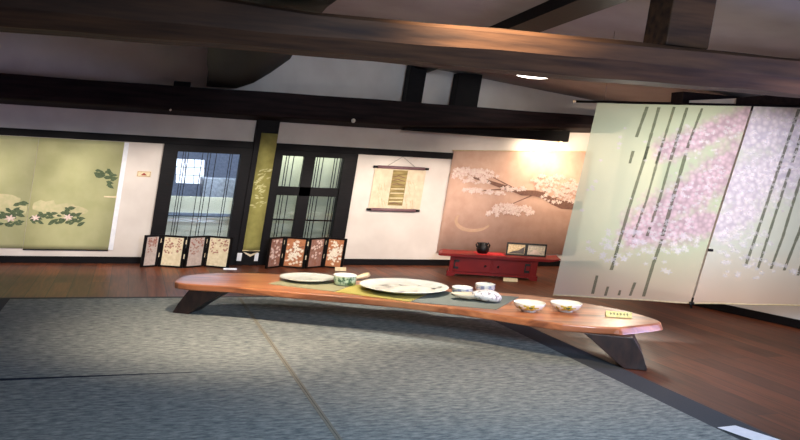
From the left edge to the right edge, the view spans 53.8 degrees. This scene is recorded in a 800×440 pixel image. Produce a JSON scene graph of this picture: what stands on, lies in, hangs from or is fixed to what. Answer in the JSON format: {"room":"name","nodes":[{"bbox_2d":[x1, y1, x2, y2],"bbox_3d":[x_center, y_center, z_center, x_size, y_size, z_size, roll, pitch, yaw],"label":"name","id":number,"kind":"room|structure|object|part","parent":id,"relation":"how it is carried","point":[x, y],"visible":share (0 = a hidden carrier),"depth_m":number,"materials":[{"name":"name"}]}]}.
{"room":"japanese tatami room","nodes":[
{"label":"japanese tatami room","id":0,"kind":"room"},
{"bbox_2d":[171,151,239,196],"bbox_3d":[-2.943,-0.864,13.287,5.400,2.400,0.100,1,5,-19],"label":"wall","id":1,"kind":"structure","parent":0,"point":[222,160],"depth_m":13.15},
{"bbox_2d":[176,159,203,183],"bbox_3d":[-3.489,-0.808,13.101,0.450,0.400,0.050,1,5,-19],"label":"window","id":2,"kind":"structure","parent":1,"relation":"in","point":[193,166],"depth_m":13.11,"materials":[{"name":"white glass"}]},
{"bbox_2d":[0,32,596,260],"bbox_3d":[-1.469,-1.142,10.687,10.490,3.500,0.120,1,5,-19],"label":"wall","id":3,"kind":"structure","parent":0,"point":[369,234],"depth_m":10.58,"materials":[{"name":"paint"}]},
{"bbox_2d":[0,135,128,250],"bbox_3d":[-4.639,-0.324,9.612,2.495,1.386,0.017,1,5,-19],"label":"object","id":4,"kind":"object","parent":3,"relation":"attached to","point":[72,200],"visible":1,"depth_m":9.76,"materials":[{"name":"green fabric"}]},
{"bbox_3d":[-4.170,0.373,9.839,0.984,0.012,0.012,1,5,-19],"label":"hem rod","id":5,"kind":"part","parent":4,"relation":"part of","materials":[{"name":"white wood"}]},
{"bbox_2d":[0,256,140,263],"bbox_3d":[-4.882,0.478,9.601,3.410,0.085,0.025,1,5,-19],"label":"baseboard","id":6,"kind":"structure","parent":3,"relation":"attached to","point":[3,259],"depth_m":9.85,"materials":[{"name":"black wood"}]},
{"bbox_2d":[137,171,150,176],"bbox_3d":[-3.268,-0.586,10.055,0.179,0.073,0.012,1,5,-19],"label":"wall sign","id":7,"kind":"object","parent":3,"relation":"attached to","point":[139,173],"visible":1,"depth_m":10.05,"materials":[{"name":"beige paper"}]},
{"bbox_2d":[150,144,252,264],"bbox_3d":[-2.620,-0.194,10.310,1.306,1.550,0.160,1,5,-19],"label":"door","id":8,"kind":"structure","parent":3,"relation":"in","point":[170,151],"depth_m":10.26,"materials":[{"name":"black wood"}]},
{"bbox_2d":[0,127,452,158],"bbox_3d":[-2.736,-1.013,10.167,7.389,0.090,0.070,1,5,-19],"label":"trim","id":9,"kind":"structure","parent":3,"relation":"attached to","point":[3,131],"depth_m":10.20,"materials":[{"name":"black wood"}]},
{"bbox_2d":[236,253,241,260],"bbox_3d":[-2.125,0.489,10.421,0.073,0.105,0.008,1,5,-19],"label":"card","id":10,"kind":"object","parent":3,"relation":"attached to","point":[239,255],"visible":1,"depth_m":10.42,"materials":[{"name":"white paper"}]},
{"bbox_2d":[254,253,258,260],"bbox_3d":[-1.912,0.493,10.494,0.063,0.108,0.008,1,5,-19],"label":"card","id":11,"kind":"object","parent":3,"relation":"attached to","point":[256,254],"visible":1,"depth_m":10.49,"materials":[{"name":"white paper"}]},
{"bbox_2d":[235,119,279,264],"bbox_3d":[-1.901,-0.376,10.485,0.529,1.960,0.120,1,5,-19],"label":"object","id":12,"kind":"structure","parent":3,"relation":"attached to","point":[262,126],"depth_m":10.40,"materials":[{"name":"black wood"}]},
{"bbox_2d":[242,133,277,256],"bbox_3d":[-1.850,-0.327,10.424,0.413,1.642,0.027,1,5,-19],"label":"hanging banner","id":13,"kind":"object","parent":3,"relation":"hanging from","point":[268,141],"visible":1,"depth_m":10.42,"materials":[{"name":"green fabric"}]},
{"bbox_2d":[0,73,593,132],"bbox_3d":[-1.351,-1.480,10.396,10.046,0.387,0.385,1,5,-19],"label":"roof beam","id":14,"kind":"structure","parent":3,"relation":"attached to","point":[15,89],"depth_m":10.11,"materials":[{"name":"brown wood"}]},
{"bbox_2d":[173,81,190,86],"bbox_3d":[-2.737,-1.698,9.896,0.209,0.073,0.120,1,5,-19],"label":"wood block","id":15,"kind":"object","parent":14,"relation":"on","point":[176,83],"visible":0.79,"depth_m":9.84,"materials":[{"name":"black wood"}]},
{"bbox_2d":[401,65,426,102],"bbox_3d":[0.200,-1.887,10.919,0.301,0.563,0.200,1,5,-19],"label":"strut","id":16,"kind":"object","parent":14,"relation":"on","point":[414,83],"visible":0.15,"depth_m":10.83,"materials":[{"name":"black wood"}]},
{"bbox_2d":[449,73,481,106],"bbox_3d":[0.928,-1.826,11.172,0.416,0.479,0.200,1,5,-19],"label":"strut","id":17,"kind":"object","parent":14,"relation":"on","point":[465,90],"visible":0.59,"depth_m":11.08,"materials":[{"name":"black wood"}]},
{"bbox_2d":[401,128,569,148],"bbox_3d":[1.269,-1.220,11.324,2.616,0.279,0.100,1,5,-19],"label":"rail","id":18,"kind":"object","parent":14,"relation":"attached to","point":[546,135],"visible":1,"depth_m":11.39,"materials":[{"name":"black wood"}]},
{"bbox_2d":[270,156,340,237],"bbox_3d":[-1.361,-0.243,11.163,1.736,1.550,0.010,1,5,-19],"label":"blind","id":19,"kind":"object","parent":3,"relation":"attached to","point":[327,169],"depth_m":11.18,"materials":[{"name":"black wood"}]},
{"bbox_2d":[257,150,358,264],"bbox_3d":[-1.285,-0.197,10.939,1.736,1.600,0.490,1,5,-19],"label":"door","id":20,"kind":"structure","parent":3,"relation":"in","point":[310,195],"depth_m":10.84,"materials":[{"name":"black wood"}]},
{"bbox_2d":[366,157,428,211],"bbox_3d":[-0.025,-0.508,11.142,0.901,0.784,0.044,1,5,-19],"label":"scroll","id":21,"kind":"object","parent":3,"relation":"attached to","point":[394,188],"visible":1,"depth_m":11.15,"materials":[{"name":"beige paper"}]},
{"bbox_3d":[-0.095,-0.141,11.152,0.675,0.044,0.044,1,5,-19],"label":"rod","id":22,"kind":"part","parent":21,"relation":"part of","materials":[{"name":"wood"}]},
{"bbox_2d":[388,170,407,205],"bbox_3d":[-0.031,-0.455,11.154,0.278,0.500,0.005,1,5,-19],"label":"picture","id":23,"kind":"object","parent":21,"relation":"attached to","point":[397,179],"depth_m":11.15,"materials":[{"name":"gold paper"}]},
{"bbox_3d":[0.021,-0.737,11.136,0.710,0.044,0.044,1,5,-19],"label":"rod","id":24,"kind":"part","parent":21,"relation":"part of","materials":[{"name":"wood"}]},
{"bbox_2d":[343,259,560,265],"bbox_3d":[1.161,0.635,11.671,4.230,0.085,0.025,1,5,-19],"label":"baseboard","id":25,"kind":"structure","parent":3,"relation":"attached to","point":[425,262],"depth_m":11.29,"materials":[{"name":"black wood"}]},
{"bbox_2d":[436,150,585,253],"bbox_3d":[1.755,-0.291,11.762,2.501,1.598,0.027,1,5,-19],"label":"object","id":26,"kind":"object","parent":3,"relation":"attached to","point":[495,197],"visible":0.98,"depth_m":11.72,"materials":[{"name":"pink fabric"}]},
{"bbox_3d":[1.866,-1.025,11.737,2.344,0.121,0.016,1,5,-19],"label":"rod","id":27,"kind":"part","parent":26,"relation":"part of","materials":[{"name":"brown wood"}]},
{"bbox_2d":[0,263,799,439],"bbox_3d":[0.913,1.130,6.355,12.500,0.120,16.200,1,5,-19],"label":"floor","id":28,"kind":"structure","parent":0,"point":[746,370],"depth_m":7.66,"materials":[{"name":"brown wood"}]},
{"bbox_2d":[140,235,233,267],"bbox_3d":[-2.701,0.398,10.010,1.135,0.402,0.190,2,4,-14],"label":"folding screen","id":29,"kind":"object","parent":28,"relation":"on","point":[218,249],"visible":1,"depth_m":9.95,"materials":[{"name":"beige paper"}]},
{"bbox_3d":[-3.122,0.386,9.876,0.269,0.402,0.038,-1,6,-44],"label":"panel","id":30,"kind":"part","parent":29,"relation":"part of","materials":[{"name":"pink paper"}]},
{"bbox_3d":[-2.869,0.395,9.941,0.367,0.402,0.038,3,4,6],"label":"panel","id":31,"kind":"part","parent":29,"relation":"part of","materials":[{"name":"beige paper"}]},
{"bbox_3d":[-2.604,0.401,10.037,0.042,0.402,0.330,7,6,41],"label":"panel","id":32,"kind":"part","parent":29,"relation":"part of","materials":[{"name":"pink paper"}]},
{"bbox_3d":[-2.329,0.410,10.105,0.393,0.402,0.044,4,4,14],"label":"panel","id":33,"kind":"part","parent":29,"relation":"part of","materials":[{"name":"beige paper"}]},
{"bbox_2d":[165,196,232,245],"bbox_3d":[-2.732,0.103,10.753,1.446,0.880,0.045,1,5,-19],"label":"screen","id":34,"kind":"object","parent":28,"relation":"on","point":[188,202],"visible":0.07,"depth_m":10.73,"materials":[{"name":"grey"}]},
{"bbox_3d":[-2.732,0.103,10.753,1.446,0.880,0.045,1,5,-19],"label":"rail","id":35,"kind":"part","parent":34,"relation":"part of","materials":[{"name":"grey metal"}]},
{"bbox_2d":[199,177,235,197],"bbox_3d":[-2.731,-0.112,12.255,0.730,1.080,0.515,1,5,-19],"label":"storage cabinet","id":36,"kind":"object","parent":28,"relation":"on","point":[218,185],"visible":0.2,"depth_m":11.95,"materials":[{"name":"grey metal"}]},
{"bbox_3d":[-2.811,-0.104,11.963,0.310,0.940,0.015,1,5,-19],"label":"door","id":37,"kind":"part","parent":36,"relation":"part of","materials":[{"name":"grey metal"}]},
{"bbox_3d":[-2.490,-0.096,12.074,0.310,0.940,0.015,1,5,-19],"label":"door","id":38,"kind":"part","parent":36,"relation":"part of","materials":[{"name":"grey metal"}]},
{"bbox_2d":[265,236,347,268],"bbox_3d":[-1.257,0.434,10.488,1.100,0.407,0.198,1,5,-19],"label":"folding screen","id":39,"kind":"object","parent":28,"relation":"on","point":[285,251],"visible":1,"depth_m":10.46,"materials":[{"name":"orange paper"}]},
{"bbox_3d":[-1.641,0.425,10.351,0.048,0.407,0.323,6,5,33],"label":"panel","id":40,"kind":"part","parent":39,"relation":"part of","materials":[{"name":"pink paper"}]},
{"bbox_3d":[-1.393,0.431,10.447,0.366,0.407,0.041,4,4,9],"label":"panel","id":41,"kind":"part","parent":39,"relation":"part of","materials":[{"name":"orange paper"}]},
{"bbox_3d":[-1.126,0.437,10.543,0.044,0.407,0.353,7,6,39],"label":"panel","id":42,"kind":"part","parent":39,"relation":"part of","materials":[{"name":"pink paper"}]},
{"bbox_3d":[-0.878,0.444,10.623,0.331,0.407,0.047,4,5,17],"label":"panel","id":43,"kind":"part","parent":39,"relation":"part of","materials":[{"name":"orange paper"}]},
{"bbox_2d":[335,267,345,270],"bbox_3d":[-0.790,0.647,10.440,0.146,0.045,0.063,2,4,-11],"label":"tent card","id":44,"kind":"object","parent":28,"relation":"on","point":[336,268],"visible":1,"depth_m":10.42,"materials":[{"name":"beige paper"}]},
{"bbox_2d":[0,296,777,439],"bbox_3d":[-0.617,1.070,5.299,4.880,0.002,6.200,1,5,-19],"label":"carpet underlay","id":45,"kind":"object","parent":28,"relation":"on","point":[716,419],"visible":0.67,"depth_m":5.74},
{"bbox_2d":[0,297,288,380],"bbox_3d":[-2.216,0.895,6.443,2.128,0.006,2.785,1,5,-19],"label":"woven mat","id":46,"kind":"object","parent":45,"relation":"on","point":[87,337],"visible":1,"depth_m":6.11,"materials":[{"name":"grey fabric"}]},
{"bbox_2d":[0,369,338,439],"bbox_3d":[-1.243,1.163,3.583,2.128,0.006,3.349,1,5,-19],"label":"woven mat","id":47,"kind":"object","parent":45,"relation":"on","point":[271,404],"visible":1,"depth_m":4.53,"materials":[{"name":"grey wicker"}]},
{"bbox_2d":[239,297,738,439],"bbox_3d":[0.388,1.096,5.590,2.249,0.006,6.100,1,5,-19],"label":"woven mat","id":48,"kind":"object","parent":45,"relation":"on","point":[372,372],"visible":0.83,"depth_m":5.40,"materials":[{"name":"grey wicker"}]},
{"bbox_2d":[718,425,779,439],"bbox_3d":[2.054,1.253,4.599,0.158,0.002,0.346,0,5,-33],"label":"paper sheet","id":49,"kind":"object","parent":45,"relation":"on","point":[749,434],"visible":1,"depth_m":4.62,"materials":[{"name":"white paper"}]},
{"bbox_2d":[173,273,662,370],"bbox_3d":[0.092,0.820,7.103,4.314,0.300,1.233,4,5,16],"label":"table","id":50,"kind":"object","parent":28,"relation":"on","point":[615,336],"visible":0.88,"depth_m":6.63,"materials":[{"name":"brown wood"}]},
{"bbox_3d":[-1.773,0.736,7.233,0.544,0.237,0.260,4,4,13],"label":"leg","id":51,"kind":"part","parent":50,"relation":"part of","materials":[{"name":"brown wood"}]},
{"bbox_2d":[268,280,349,291],"bbox_3d":[-0.814,0.600,7.352,0.679,0.005,0.473,5,5,21],"label":"placemat","id":52,"kind":"object","parent":50,"relation":"on","point":[324,286],"visible":0.79,"depth_m":7.26,"materials":[{"name":"beige fabric"}]},
{"bbox_2d":[279,272,333,282],"bbox_3d":[-0.885,0.560,7.556,0.540,0.035,0.540,1,5,-19],"label":"plate","id":53,"kind":"object","parent":52,"relation":"on","point":[305,277],"visible":0.99,"depth_m":7.62,"materials":[{"name":"white ceramic"}]},
{"bbox_2d":[333,273,369,285],"bbox_3d":[-0.474,0.555,7.486,0.224,0.098,0.404,5,5,28],"label":"pot","id":54,"kind":"object","parent":52,"relation":"on","point":[341,279],"visible":1,"depth_m":7.34,"materials":[{"name":"green ceramic"}]},
{"bbox_3d":[-0.367,0.539,7.542,0.056,0.062,0.201,7,6,39],"label":"handle","id":55,"kind":"part","parent":54,"relation":"part of","materials":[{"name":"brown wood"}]},
{"bbox_2d":[336,285,425,301],"bbox_3d":[-0.143,0.650,7.153,0.730,0.005,0.695,5,5,19],"label":"placemat","id":56,"kind":"object","parent":50,"relation":"on","point":[355,289],"visible":0.71,"depth_m":6.99,"materials":[{"name":"yellow fabric"}]},
{"bbox_2d":[359,278,448,294],"bbox_3d":[0.038,0.623,7.250,0.830,0.052,0.830,1,5,-19],"label":"serving platter","id":57,"kind":"object","parent":56,"relation":"on","point":[402,286],"visible":1,"depth_m":7.34,"materials":[{"name":"white ceramic"}]},
{"bbox_2d":[411,291,517,309],"bbox_3d":[0.593,0.703,6.972,0.876,0.005,0.732,4,4,11],"label":"placemat","id":58,"kind":"object","parent":50,"relation":"on","point":[444,297],"visible":0.79,"depth_m":6.84,"materials":[{"name":"grey fabric"}]},
{"bbox_2d":[452,285,472,291],"bbox_3d":[0.565,0.645,7.145,0.192,0.080,0.192,1,5,-19],"label":"tea cup","id":59,"kind":"object","parent":58,"relation":"on","point":[456,288],"visible":0.58,"depth_m":7.09,"materials":[{"name":"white ceramic"}]},
{"bbox_2d":[451,289,501,301],"bbox_3d":[0.671,0.653,6.918,0.446,0.104,0.209,4,5,17],"label":"vessel","id":60,"kind":"object","parent":58,"relation":"on","point":[487,295],"visible":1,"depth_m":6.84,"materials":[{"name":"ceramic"}]},
{"bbox_3d":[0.573,0.661,6.931,0.250,0.060,0.170,4,4,12],"label":"spout","id":61,"kind":"part","parent":60,"relation":"part of","materials":[{"name":"beige ceramic"}]},
{"bbox_2d":[475,282,494,289],"bbox_3d":[0.799,0.637,7.404,0.192,0.080,0.192,1,5,-19],"label":"tea cup","id":62,"kind":"object","parent":50,"relation":"on","point":[478,285],"visible":0.67,"depth_m":7.34,"materials":[{"name":"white ceramic"}]},
{"bbox_2d":[514,299,545,311],"bbox_3d":[1.082,0.722,6.586,0.268,0.075,0.268,1,5,-19],"label":"soup bowl","id":63,"kind":"object","parent":50,"relation":"on","point":[526,305],"visible":1,"depth_m":6.53,"materials":[{"name":"white ceramic"}]},
{"bbox_2d":[550,299,581,311],"bbox_3d":[1.404,0.733,6.665,0.268,0.075,0.268,1,5,-19],"label":"soup bowl","id":64,"kind":"object","parent":50,"relation":"on","point":[560,305],"visible":1,"depth_m":6.61,"materials":[{"name":"white ceramic"}]},
{"bbox_3d":[1.688,0.999,6.206,0.482,0.245,0.360,4,4,13],"label":"leg","id":65,"kind":"part","parent":50,"relation":"part of","materials":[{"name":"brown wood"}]},
{"bbox_2d":[605,311,631,317],"bbox_3d":[1.815,0.781,6.541,0.210,0.042,0.070,3,4,6],"label":"name card","id":66,"kind":"object","parent":50,"relation":"on","point":[607,313],"visible":1,"depth_m":6.52,"materials":[{"name":"yellow paper"}]},
{"bbox_2d":[438,249,560,280],"bbox_3d":[1.321,0.609,10.658,1.613,0.308,0.492,3,4,4],"label":"chest","id":67,"kind":"object","parent":28,"relation":"on","point":[461,261],"visible":1,"depth_m":10.45,"materials":[{"name":"red paint"}]},
{"bbox_3d":[0.958,0.602,10.480,0.509,0.175,0.020,3,4,4],"label":"door","id":68,"kind":"part","parent":67,"relation":"part of","materials":[{"name":"red paint"}]},
{"bbox_2d":[474,252,504,255],"bbox_3d":[1.205,0.457,10.642,0.391,0.004,0.303,3,4,-2],"label":"cloth","id":69,"kind":"object","parent":67,"relation":"on","point":[477,253],"visible":0.93,"depth_m":10.59,"materials":[{"name":"red fabric"}]},
{"bbox_2d":[476,242,489,253],"bbox_3d":[1.119,0.372,10.642,0.188,0.153,0.176,1,5,-19],"label":"vase","id":70,"kind":"object","parent":69,"relation":"on","point":[482,247],"visible":1,"depth_m":10.58,"materials":[{"name":"ceramic"}]},
{"bbox_3d":[1.238,0.613,10.460,1.163,0.202,0.024,3,4,4],"label":"frame","id":71,"kind":"part","parent":67,"relation":"part of","materials":[{"name":"red paint"}]},
{"bbox_3d":[1.476,0.632,10.444,0.509,0.175,0.020,3,4,4],"label":"door","id":72,"kind":"part","parent":67,"relation":"part of","materials":[{"name":"red paint"}]},
{"bbox_2d":[506,242,546,256],"bbox_3d":[1.710,0.396,10.683,0.554,0.168,0.174,3,4,4],"label":"picture frame","id":73,"kind":"object","parent":67,"relation":"on","point":[518,249],"visible":1,"depth_m":10.63,"materials":[{"name":"black paint"}]},
{"bbox_2d":[507,244,524,253],"bbox_3d":[1.572,0.392,10.644,0.239,0.128,0.044,3,4,4],"label":"photograph","id":74,"kind":"object","parent":73,"relation":"attached to","point":[511,248],"depth_m":10.64},
{"bbox_3d":[1.572,0.392,10.642,0.284,0.168,0.072,3,4,4],"label":"frame","id":75,"kind":"part","parent":73,"relation":"part of","materials":[{"name":"black paint"}]},
{"bbox_3d":[1.838,0.407,10.623,0.289,0.168,0.072,3,4,4],"label":"frame","id":76,"kind":"part","parent":73,"relation":"part of","materials":[{"name":"black paint"}]},
{"bbox_2d":[527,245,544,255],"bbox_3d":[1.838,0.407,10.626,0.244,0.128,0.044,3,4,4],"label":"photograph","id":77,"kind":"object","parent":73,"relation":"attached to","point":[532,250],"depth_m":10.62,"materials":[{"name":"grey paper"}]},
{"bbox_2d":[503,278,517,281],"bbox_3d":[1.440,0.777,10.279,0.184,0.042,0.059,3,4,3],"label":"tent card","id":78,"kind":"object","parent":28,"relation":"on","point":[504,279],"visible":1,"depth_m":10.26,"materials":[{"name":"beige paper"}]},
{"bbox_2d":[322,0,799,101],"bbox_3d":[1.497,-1.778,4.716,12.600,1.360,13.250,1,5,-19],"label":"ceiling","id":79,"kind":"structure","parent":0,"point":[758,27],"depth_m":7.35,"materials":[{"name":"paint"}]},
{"bbox_2d":[414,0,627,72],"bbox_3d":[1.824,-1.642,4.971,0.299,0.225,12.560,2,4,-14],"label":"rafter","id":80,"kind":"object","parent":79,"relation":"attached to","point":[549,14],"visible":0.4,"depth_m":6.76,"materials":[{"name":"black wood"}]},
{"bbox_2d":[517,75,546,78],"bbox_3d":[1.752,-1.925,10.404,0.480,0.076,0.600,1,5,-19],"label":"ceiling lamp","id":81,"kind":"object","parent":79,"relation":"attached to","point":[517,75],"visible":0.3,"depth_m":10.57,"materials":[{"name":"white glass"}]},
{"bbox_2d":[573,31,799,107],"bbox_3d":[3.091,-1.366,7.372,2.901,0.685,0.036,3,4,0],"label":"curtain rod","id":82,"kind":"object","parent":79,"relation":"hanging from","point":[574,101],"visible":0.93,"depth_m":7.38,"materials":[{"name":"black metal"}]},
{"bbox_2d":[553,103,751,307],"bbox_3d":[2.375,-0.147,7.458,1.733,1.935,0.054,3,4,1],"label":"curtain","id":83,"kind":"object","parent":82,"relation":"hanging from","point":[654,178],"visible":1,"depth_m":7.46,"materials":[{"name":"white fabric"}]},
{"bbox_3d":[2.116,0.754,7.536,1.309,0.019,0.047,3,4,1],"label":"weight rod","id":84,"kind":"part","parent":83,"relation":"part of","materials":[{"name":"brown wood"}]},
{"bbox_3d":[3.085,-1.080,7.389,2.884,0.108,0.024,3,4,0],"label":"rod","id":85,"kind":"part","parent":82,"relation":"part of","materials":[{"name":"black wood"}]},
{"bbox_2d":[692,106,799,305],"bbox_3d":[3.576,-0.116,7.454,1.502,1.928,0.062,3,4,0],"label":"curtain","id":86,"kind":"object","parent":82,"relation":"hanging from","point":[755,243],"visible":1,"depth_m":7.48,"materials":[{"name":"white fabric"}]},
{"bbox_3d":[3.409,0.808,7.528,1.240,0.051,0.056,3,4,1],"label":"weight rod","id":87,"kind":"part","parent":86,"relation":"part of","materials":[{"name":"brown wood"}]},
{"bbox_2d":[689,98,799,319],"bbox_3d":[5.626,0.102,6.141,1.613,2.450,13.213,1,5,-25],"label":"wall","id":88,"kind":"structure","parent":0,"point":[793,312],"depth_m":8.84,"materials":[{"name":"paint"}]},
{"bbox_2d":[671,91,799,110],"bbox_3d":[4.747,-1.208,7.450,0.941,0.270,5.279,1,5,-22],"label":"trim","id":89,"kind":"structure","parent":88,"relation":"attached to","point":[683,97],"depth_m":8.85,"materials":[{"name":"brown wood"}]},
{"bbox_2d":[691,297,799,328],"bbox_3d":[6.247,1.379,5.394,0.973,0.085,10.987,0,5,-31],"label":"baseboard","id":90,"kind":"structure","parent":88,"relation":"attached to","point":[758,315],"depth_m":8.47,"materials":[{"name":"black wood"}]},
{"bbox_3d":[-4.159,-0.682,2.811,0.520,3.500,13.090,1,5,-19],"label":"wall","id":91,"kind":"structure","parent":0,"visible":0},
{"bbox_2d":[0,0,799,97],"bbox_3d":[0.584,-1.174,5.176,11.000,0.446,0.444,1,5,-19],"label":"roof beam","id":92,"kind":"structure","parent":91,"relation":"attached to","point":[224,24],"depth_m":4.82,"materials":[{"name":"brown wood"}]},
{"bbox_2d":[206,0,335,87],"bbox_3d":[-0.667,-1.592,5.203,1.145,0.701,10.486,2,5,-15],"label":"log","id":93,"kind":"object","parent":92,"relation":"on","point":[227,68],"visible":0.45,"depth_m":7.60,"materials":[{"name":"black wood"}]},
{"bbox_2d":[643,0,716,48],"bbox_3d":[2.002,-1.440,5.636,0.410,0.438,0.280,1,5,-19],"label":"post","id":94,"kind":"object","parent":92,"relation":"on","point":[678,23],"visible":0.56,"depth_m":5.52,"materials":[{"name":"brown wood"}]}
]}

